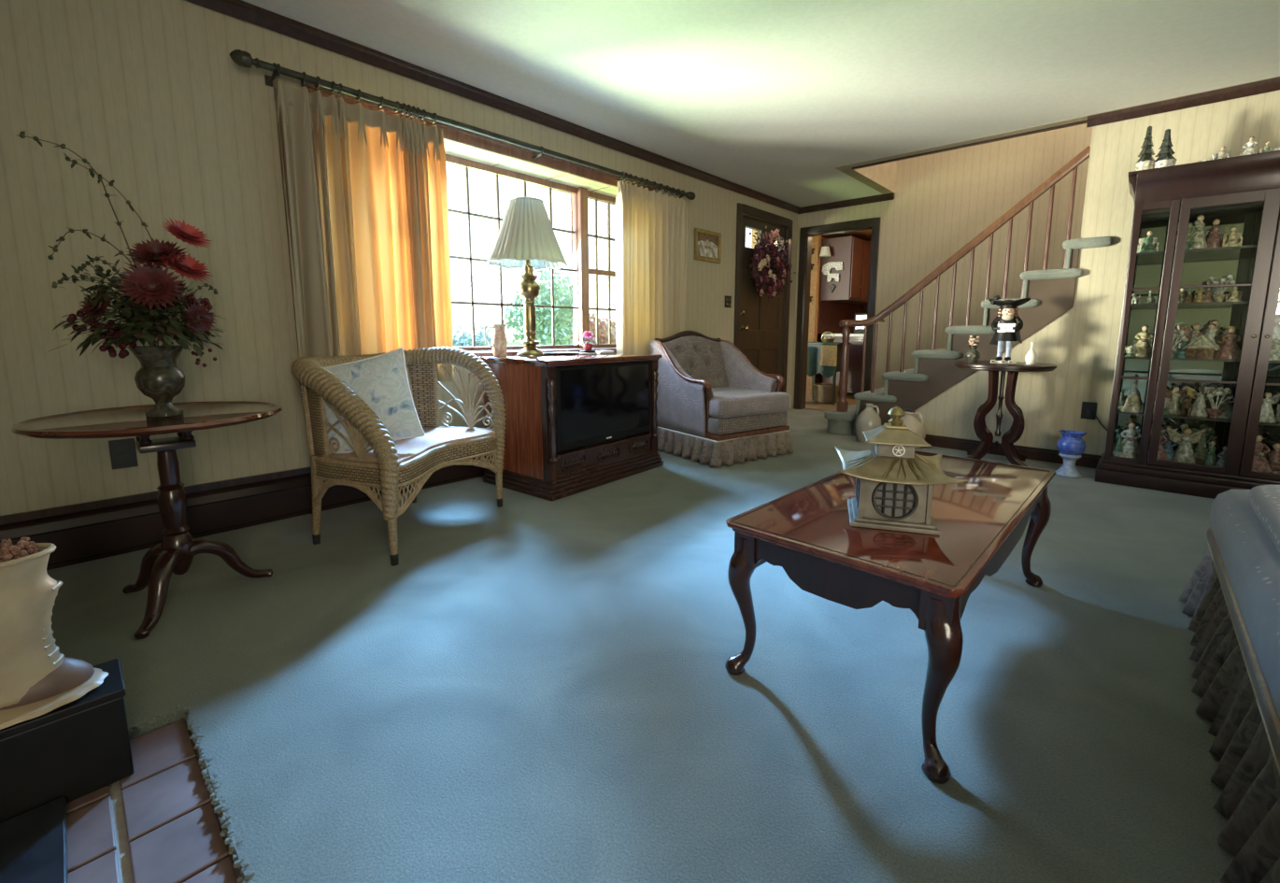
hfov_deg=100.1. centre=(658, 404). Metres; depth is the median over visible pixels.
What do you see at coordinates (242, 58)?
curtain rod
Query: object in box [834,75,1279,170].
crown molding
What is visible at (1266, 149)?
figurine
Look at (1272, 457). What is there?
figurine
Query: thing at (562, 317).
maple tree
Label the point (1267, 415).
angel figurine
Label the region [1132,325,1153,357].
figurine
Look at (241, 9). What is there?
trim
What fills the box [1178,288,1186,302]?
figurine
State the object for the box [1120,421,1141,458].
figurine
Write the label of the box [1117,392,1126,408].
bird figurine
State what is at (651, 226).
curtain
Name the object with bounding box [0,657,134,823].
stove
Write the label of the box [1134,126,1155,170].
tree ornament
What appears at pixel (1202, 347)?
ornament
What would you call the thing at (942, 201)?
wall
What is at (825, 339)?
wire basket
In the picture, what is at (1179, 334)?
flower ornament
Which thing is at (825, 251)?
wall sconce
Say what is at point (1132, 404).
figurine
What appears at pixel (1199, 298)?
figurine
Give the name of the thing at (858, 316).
toaster oven
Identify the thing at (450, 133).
trim
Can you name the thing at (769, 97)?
ceiling
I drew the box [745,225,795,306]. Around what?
wreath
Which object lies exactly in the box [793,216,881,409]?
trim
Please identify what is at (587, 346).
bowl
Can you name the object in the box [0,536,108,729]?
planter
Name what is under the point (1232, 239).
figurine
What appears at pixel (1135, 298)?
dog figurine
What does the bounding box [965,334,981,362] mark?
floral vase
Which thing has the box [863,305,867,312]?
wall tiles
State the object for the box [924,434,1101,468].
baseboard
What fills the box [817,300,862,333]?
wall
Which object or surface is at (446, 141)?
trim
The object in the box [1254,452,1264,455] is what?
basket
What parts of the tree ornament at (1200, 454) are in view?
pot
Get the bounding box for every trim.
[0,796,68,882]
[128,704,255,882]
[186,0,800,213]
[301,82,656,191]
[443,141,610,191]
[576,186,589,348]
[733,202,793,392]
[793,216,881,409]
[799,192,895,213]
[851,119,1087,170]
[1086,76,1279,127]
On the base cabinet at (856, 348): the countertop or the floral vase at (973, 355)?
the countertop
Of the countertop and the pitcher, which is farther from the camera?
the countertop
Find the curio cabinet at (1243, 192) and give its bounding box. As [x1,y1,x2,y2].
[1094,150,1279,498]
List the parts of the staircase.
newel post, handrail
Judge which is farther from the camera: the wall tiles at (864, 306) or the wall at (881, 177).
the wall tiles at (864, 306)
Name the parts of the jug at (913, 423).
handle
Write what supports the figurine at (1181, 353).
on the curio cabinet at (1243, 192)
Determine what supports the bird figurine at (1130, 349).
on the curio cabinet at (1243, 192)
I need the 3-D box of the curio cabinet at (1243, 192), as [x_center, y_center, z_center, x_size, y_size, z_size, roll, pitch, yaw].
[3.466,-0.421,3.106,1.297,1.952,0.451,7,10,41]
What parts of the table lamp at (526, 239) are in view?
lamp shade, shade trim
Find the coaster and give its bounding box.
[578,350,597,354]
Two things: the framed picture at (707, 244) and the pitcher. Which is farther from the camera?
the framed picture at (707, 244)
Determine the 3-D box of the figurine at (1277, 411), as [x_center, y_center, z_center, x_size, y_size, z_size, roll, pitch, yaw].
[3.583,0.034,3.045,0.100,0.142,0.107,7,10,42]
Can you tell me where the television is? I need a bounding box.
[554,360,650,452]
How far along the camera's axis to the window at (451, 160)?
3.92 m
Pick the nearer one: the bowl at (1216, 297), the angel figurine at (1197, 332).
the bowl at (1216, 297)
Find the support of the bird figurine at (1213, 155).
on the curio cabinet at (1243, 192)
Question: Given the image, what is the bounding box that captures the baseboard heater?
[0,455,485,569]
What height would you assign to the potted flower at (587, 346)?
0.137 m
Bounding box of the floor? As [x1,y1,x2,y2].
[46,391,1235,882]
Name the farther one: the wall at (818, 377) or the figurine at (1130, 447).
the wall at (818, 377)
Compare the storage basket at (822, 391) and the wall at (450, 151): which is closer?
the wall at (450, 151)
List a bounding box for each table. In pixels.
[10,400,282,639]
[725,450,1055,783]
[806,341,851,405]
[954,360,1057,467]
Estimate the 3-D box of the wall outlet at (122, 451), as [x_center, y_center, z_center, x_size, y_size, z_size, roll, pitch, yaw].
[-2.314,0.214,2.316,0.010,0.126,0.080,7,10,41]
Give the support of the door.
in the wall at (151, 93)
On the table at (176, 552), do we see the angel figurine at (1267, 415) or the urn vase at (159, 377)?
the urn vase at (159, 377)
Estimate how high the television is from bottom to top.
0.496 m
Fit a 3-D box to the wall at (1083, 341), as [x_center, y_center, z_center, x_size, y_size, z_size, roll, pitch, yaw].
[3.720,-0.689,3.278,4.320,2.440,0.100,7,10,41]
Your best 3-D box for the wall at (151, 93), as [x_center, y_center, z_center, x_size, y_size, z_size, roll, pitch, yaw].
[-0.565,-0.841,4.239,0.120,2.440,6.870,7,10,41]
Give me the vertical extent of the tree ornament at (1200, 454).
0.207 m
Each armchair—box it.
[291,346,505,566]
[649,330,793,467]
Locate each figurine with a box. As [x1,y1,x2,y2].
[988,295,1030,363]
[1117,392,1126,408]
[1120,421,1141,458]
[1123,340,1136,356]
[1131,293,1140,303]
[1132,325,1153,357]
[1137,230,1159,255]
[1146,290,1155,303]
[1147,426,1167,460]
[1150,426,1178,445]
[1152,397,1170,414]
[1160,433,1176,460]
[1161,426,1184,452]
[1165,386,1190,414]
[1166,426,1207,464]
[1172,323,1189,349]
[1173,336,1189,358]
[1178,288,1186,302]
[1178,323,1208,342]
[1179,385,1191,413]
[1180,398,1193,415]
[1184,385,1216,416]
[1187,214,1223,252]
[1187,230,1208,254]
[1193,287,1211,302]
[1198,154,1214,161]
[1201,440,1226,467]
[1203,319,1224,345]
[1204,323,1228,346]
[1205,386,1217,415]
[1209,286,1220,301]
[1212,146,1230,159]
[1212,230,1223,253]
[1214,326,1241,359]
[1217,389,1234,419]
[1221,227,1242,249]
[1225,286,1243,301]
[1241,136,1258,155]
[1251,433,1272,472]
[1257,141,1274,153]
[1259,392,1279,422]
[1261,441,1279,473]
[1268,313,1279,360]
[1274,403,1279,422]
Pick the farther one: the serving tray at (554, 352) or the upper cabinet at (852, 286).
the upper cabinet at (852, 286)
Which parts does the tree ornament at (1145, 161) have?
pot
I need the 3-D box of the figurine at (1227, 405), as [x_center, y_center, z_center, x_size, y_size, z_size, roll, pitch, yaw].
[3.397,-0.003,3.202,0.110,0.172,0.111,-3,9,-25]
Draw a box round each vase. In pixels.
[127,345,185,417]
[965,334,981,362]
[1024,341,1037,364]
[1054,429,1087,478]
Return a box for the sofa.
[1178,484,1279,882]
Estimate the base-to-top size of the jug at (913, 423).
0.330 m
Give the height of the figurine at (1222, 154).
0.104 m
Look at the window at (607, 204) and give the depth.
4.63 m
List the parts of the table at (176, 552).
leg, leg, leg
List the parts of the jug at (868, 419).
handle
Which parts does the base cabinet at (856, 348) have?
panel, panel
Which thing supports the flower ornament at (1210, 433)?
on the curio cabinet at (1243, 192)
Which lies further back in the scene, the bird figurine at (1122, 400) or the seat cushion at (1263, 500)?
the bird figurine at (1122, 400)
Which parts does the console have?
carved panel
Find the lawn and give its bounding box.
[454,341,563,346]
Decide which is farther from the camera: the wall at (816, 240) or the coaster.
the wall at (816, 240)
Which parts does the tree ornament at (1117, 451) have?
pot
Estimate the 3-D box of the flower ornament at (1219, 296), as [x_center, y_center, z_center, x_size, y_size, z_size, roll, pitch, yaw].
[3.330,-0.681,3.172,0.098,0.163,0.116,-6,10,-38]
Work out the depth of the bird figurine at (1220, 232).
3.20 m
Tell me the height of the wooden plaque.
0.430 m
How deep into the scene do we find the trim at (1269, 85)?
3.36 m
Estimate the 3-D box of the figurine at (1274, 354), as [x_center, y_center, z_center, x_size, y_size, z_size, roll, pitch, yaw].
[3.484,-0.376,3.027,0.166,0.259,0.164,4,9,26]
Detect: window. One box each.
[445,154,579,350]
[587,190,616,347]
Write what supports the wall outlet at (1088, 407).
attached to the wall at (1083, 341)
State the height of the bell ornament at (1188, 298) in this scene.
0.105 m
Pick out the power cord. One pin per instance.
(1091, 412)
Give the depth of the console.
3.25 m
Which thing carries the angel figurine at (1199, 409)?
on the curio cabinet at (1243, 192)
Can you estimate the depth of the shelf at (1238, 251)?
3.27 m
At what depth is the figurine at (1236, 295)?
3.10 m
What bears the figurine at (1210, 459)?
on the curio cabinet at (1243, 192)
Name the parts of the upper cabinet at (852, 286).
door, door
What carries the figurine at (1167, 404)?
on the curio cabinet at (1243, 192)
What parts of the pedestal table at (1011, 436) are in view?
leg, leg, leg, leg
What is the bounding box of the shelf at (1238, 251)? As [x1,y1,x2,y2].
[1136,246,1257,258]
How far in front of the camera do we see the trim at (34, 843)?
1.00 m
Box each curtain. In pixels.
[272,63,454,382]
[615,170,687,354]
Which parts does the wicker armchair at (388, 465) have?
post, leg, leg, seat, post, leg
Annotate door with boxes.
[739,216,785,375]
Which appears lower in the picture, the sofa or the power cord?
the sofa
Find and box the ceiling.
[241,0,1279,241]
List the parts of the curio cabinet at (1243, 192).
panel, cornice, door, door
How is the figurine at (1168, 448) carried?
on the curio cabinet at (1243, 192)
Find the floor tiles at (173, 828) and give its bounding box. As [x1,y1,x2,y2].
[66,718,238,882]
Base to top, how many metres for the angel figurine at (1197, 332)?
0.214 m
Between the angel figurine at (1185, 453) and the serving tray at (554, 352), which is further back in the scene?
the serving tray at (554, 352)
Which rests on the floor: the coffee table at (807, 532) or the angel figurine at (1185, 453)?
the coffee table at (807, 532)
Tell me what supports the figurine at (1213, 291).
on the curio cabinet at (1243, 192)
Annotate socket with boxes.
[116,444,127,453]
[118,455,129,462]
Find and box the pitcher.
[483,324,507,355]
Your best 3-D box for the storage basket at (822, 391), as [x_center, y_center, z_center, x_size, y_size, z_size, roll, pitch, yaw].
[2.300,-0.147,7.354,0.344,0.254,0.342,7,10,41]
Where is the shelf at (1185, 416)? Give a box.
[1117,408,1279,424]
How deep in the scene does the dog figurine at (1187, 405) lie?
3.26 m
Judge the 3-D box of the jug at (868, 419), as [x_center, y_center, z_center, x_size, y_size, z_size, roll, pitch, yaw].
[1.863,0.164,4.750,0.216,0.335,0.216,7,10,41]
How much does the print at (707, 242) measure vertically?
0.220 m
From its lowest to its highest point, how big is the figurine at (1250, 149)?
0.134 m
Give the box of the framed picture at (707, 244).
[694,227,721,263]
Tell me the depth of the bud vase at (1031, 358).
3.79 m
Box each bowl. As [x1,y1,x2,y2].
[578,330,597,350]
[583,342,592,350]
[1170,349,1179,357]
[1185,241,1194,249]
[1205,407,1224,418]
[1210,294,1227,301]
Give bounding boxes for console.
[479,353,663,501]
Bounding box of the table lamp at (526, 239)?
[487,196,567,355]
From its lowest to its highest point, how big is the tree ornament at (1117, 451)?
0.142 m
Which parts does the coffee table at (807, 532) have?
leg, leg, leg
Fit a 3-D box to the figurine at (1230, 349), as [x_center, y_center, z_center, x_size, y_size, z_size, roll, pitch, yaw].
[3.358,-0.361,3.148,0.124,0.194,0.123,3,8,19]
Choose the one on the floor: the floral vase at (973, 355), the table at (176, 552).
the table at (176, 552)
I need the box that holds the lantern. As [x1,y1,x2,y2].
[834,406,968,535]
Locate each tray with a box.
[542,351,578,355]
[579,350,596,352]
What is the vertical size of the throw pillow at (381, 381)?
0.485 m
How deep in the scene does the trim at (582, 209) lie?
4.37 m
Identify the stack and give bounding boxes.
[596,350,613,354]
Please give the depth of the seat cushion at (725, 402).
3.99 m
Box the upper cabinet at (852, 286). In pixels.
[819,235,870,304]
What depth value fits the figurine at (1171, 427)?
3.45 m
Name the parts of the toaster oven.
panel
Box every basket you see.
[813,383,839,403]
[821,331,834,342]
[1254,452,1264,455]
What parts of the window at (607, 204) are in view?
pane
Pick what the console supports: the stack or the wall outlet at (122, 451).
the stack
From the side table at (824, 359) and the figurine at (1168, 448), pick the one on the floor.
the side table at (824, 359)
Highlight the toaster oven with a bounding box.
[853,312,867,333]
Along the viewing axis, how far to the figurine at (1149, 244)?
3.31 m
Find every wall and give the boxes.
[0,0,798,515]
[444,146,616,198]
[791,123,1092,408]
[805,235,821,397]
[815,237,867,383]
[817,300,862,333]
[839,160,896,194]
[914,89,1279,455]
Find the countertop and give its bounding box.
[822,333,864,336]
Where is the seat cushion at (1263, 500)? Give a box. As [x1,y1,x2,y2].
[1248,484,1279,552]
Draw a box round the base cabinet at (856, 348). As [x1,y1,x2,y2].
[822,336,863,393]
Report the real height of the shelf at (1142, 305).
0.008 m
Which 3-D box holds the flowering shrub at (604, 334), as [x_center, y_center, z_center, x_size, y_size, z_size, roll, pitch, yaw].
[-0.641,-1.222,10.229,1.910,2.482,1.580,5,9,29]
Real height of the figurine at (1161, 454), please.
0.227 m
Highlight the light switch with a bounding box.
[724,295,731,307]
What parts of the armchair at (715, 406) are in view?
arm, arm wood, crest rail, under frame, rail, seat, arm, arm wood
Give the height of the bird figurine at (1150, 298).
0.088 m
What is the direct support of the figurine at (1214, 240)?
on the curio cabinet at (1243, 192)
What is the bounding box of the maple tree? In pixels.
[503,269,605,345]
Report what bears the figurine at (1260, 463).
on the curio cabinet at (1243, 192)
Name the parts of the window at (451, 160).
pane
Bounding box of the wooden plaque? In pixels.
[822,261,842,292]
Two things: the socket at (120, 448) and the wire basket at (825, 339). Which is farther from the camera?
the wire basket at (825, 339)
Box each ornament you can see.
[1112,436,1123,456]
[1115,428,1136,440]
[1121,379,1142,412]
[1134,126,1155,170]
[1153,128,1176,168]
[1163,329,1186,357]
[1177,220,1202,249]
[1180,423,1217,453]
[1181,334,1220,358]
[1182,287,1193,302]
[1193,432,1208,464]
[1202,386,1233,418]
[1208,274,1236,301]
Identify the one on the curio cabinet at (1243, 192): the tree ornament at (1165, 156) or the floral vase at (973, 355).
the tree ornament at (1165, 156)
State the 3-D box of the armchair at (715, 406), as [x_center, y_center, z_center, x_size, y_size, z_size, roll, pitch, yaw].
[0.502,-0.103,4.305,0.908,0.970,0.901,-5,10,-36]
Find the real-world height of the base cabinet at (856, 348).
0.820 m
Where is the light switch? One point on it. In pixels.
(728, 299)
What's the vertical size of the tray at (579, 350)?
0.014 m
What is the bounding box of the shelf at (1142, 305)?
[1129,302,1279,307]
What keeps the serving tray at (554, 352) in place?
on the console
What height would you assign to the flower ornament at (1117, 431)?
0.163 m
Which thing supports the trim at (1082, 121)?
attached to the crown molding at (1085, 118)
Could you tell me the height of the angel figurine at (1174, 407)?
0.171 m
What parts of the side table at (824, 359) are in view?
leg, patchwork panel, leg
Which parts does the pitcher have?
handle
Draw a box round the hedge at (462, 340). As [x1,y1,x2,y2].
[452,324,510,346]
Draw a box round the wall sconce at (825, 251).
[818,244,831,256]
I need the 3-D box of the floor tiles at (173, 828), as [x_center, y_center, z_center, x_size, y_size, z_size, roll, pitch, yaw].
[-0.774,0.884,0.803,1.402,0.013,0.266,7,10,41]
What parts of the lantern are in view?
corner post, plate, pane, wall panel, corner post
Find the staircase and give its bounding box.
[824,145,1113,435]
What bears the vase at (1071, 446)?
on the floor
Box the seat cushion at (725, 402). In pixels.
[704,386,790,418]
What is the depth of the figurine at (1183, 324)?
3.38 m
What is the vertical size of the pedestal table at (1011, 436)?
0.741 m
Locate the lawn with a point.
(508, 343)
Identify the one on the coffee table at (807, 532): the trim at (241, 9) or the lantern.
the lantern
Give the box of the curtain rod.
[228,49,696,199]
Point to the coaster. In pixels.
(580, 351)
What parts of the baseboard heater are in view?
rail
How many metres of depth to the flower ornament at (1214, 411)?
3.19 m
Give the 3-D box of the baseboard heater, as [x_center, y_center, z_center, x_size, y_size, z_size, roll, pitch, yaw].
[-1.534,0.409,3.180,0.066,0.238,3.730,7,10,41]
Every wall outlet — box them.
[108,438,138,469]
[1080,401,1096,419]
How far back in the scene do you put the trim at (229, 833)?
1.13 m
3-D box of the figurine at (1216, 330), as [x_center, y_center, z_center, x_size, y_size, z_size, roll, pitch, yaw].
[3.412,-0.402,3.298,0.152,0.236,0.150,2,8,15]
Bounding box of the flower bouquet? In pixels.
[16,130,227,367]
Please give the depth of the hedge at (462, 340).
9.03 m
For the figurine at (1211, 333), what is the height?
0.214 m
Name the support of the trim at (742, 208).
attached to the wall at (151, 93)
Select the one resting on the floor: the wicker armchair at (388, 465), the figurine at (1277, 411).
the wicker armchair at (388, 465)
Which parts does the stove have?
lid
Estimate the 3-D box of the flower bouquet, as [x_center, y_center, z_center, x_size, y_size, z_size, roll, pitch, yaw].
[-1.690,-0.464,1.748,0.405,0.690,0.429,0,8,0]
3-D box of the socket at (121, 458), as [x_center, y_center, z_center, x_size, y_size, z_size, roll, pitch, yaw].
[-2.312,0.236,2.317,0.004,0.034,0.034,7,10,41]
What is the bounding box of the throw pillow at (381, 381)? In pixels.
[324,347,425,454]
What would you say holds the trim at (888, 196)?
attached to the wall at (942, 201)
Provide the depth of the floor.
1.42 m
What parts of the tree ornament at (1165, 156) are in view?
pot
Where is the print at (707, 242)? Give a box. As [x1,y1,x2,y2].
[697,232,718,258]
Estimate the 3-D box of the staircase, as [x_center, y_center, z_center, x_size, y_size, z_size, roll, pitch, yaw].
[3.164,-0.849,4.447,3.130,2.436,1.335,7,10,41]
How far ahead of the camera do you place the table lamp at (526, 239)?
3.25 m
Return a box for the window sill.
[466,346,616,356]
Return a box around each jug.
[855,403,881,442]
[900,408,925,449]
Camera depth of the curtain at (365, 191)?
2.84 m
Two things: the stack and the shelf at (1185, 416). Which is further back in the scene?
the stack
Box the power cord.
[1091,412,1107,430]
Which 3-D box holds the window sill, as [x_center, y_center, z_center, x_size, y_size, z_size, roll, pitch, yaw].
[-1.039,-0.372,3.930,0.390,0.050,2.530,7,10,41]
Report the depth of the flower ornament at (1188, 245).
3.19 m
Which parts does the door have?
knob, pane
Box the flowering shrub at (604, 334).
[568,313,615,343]

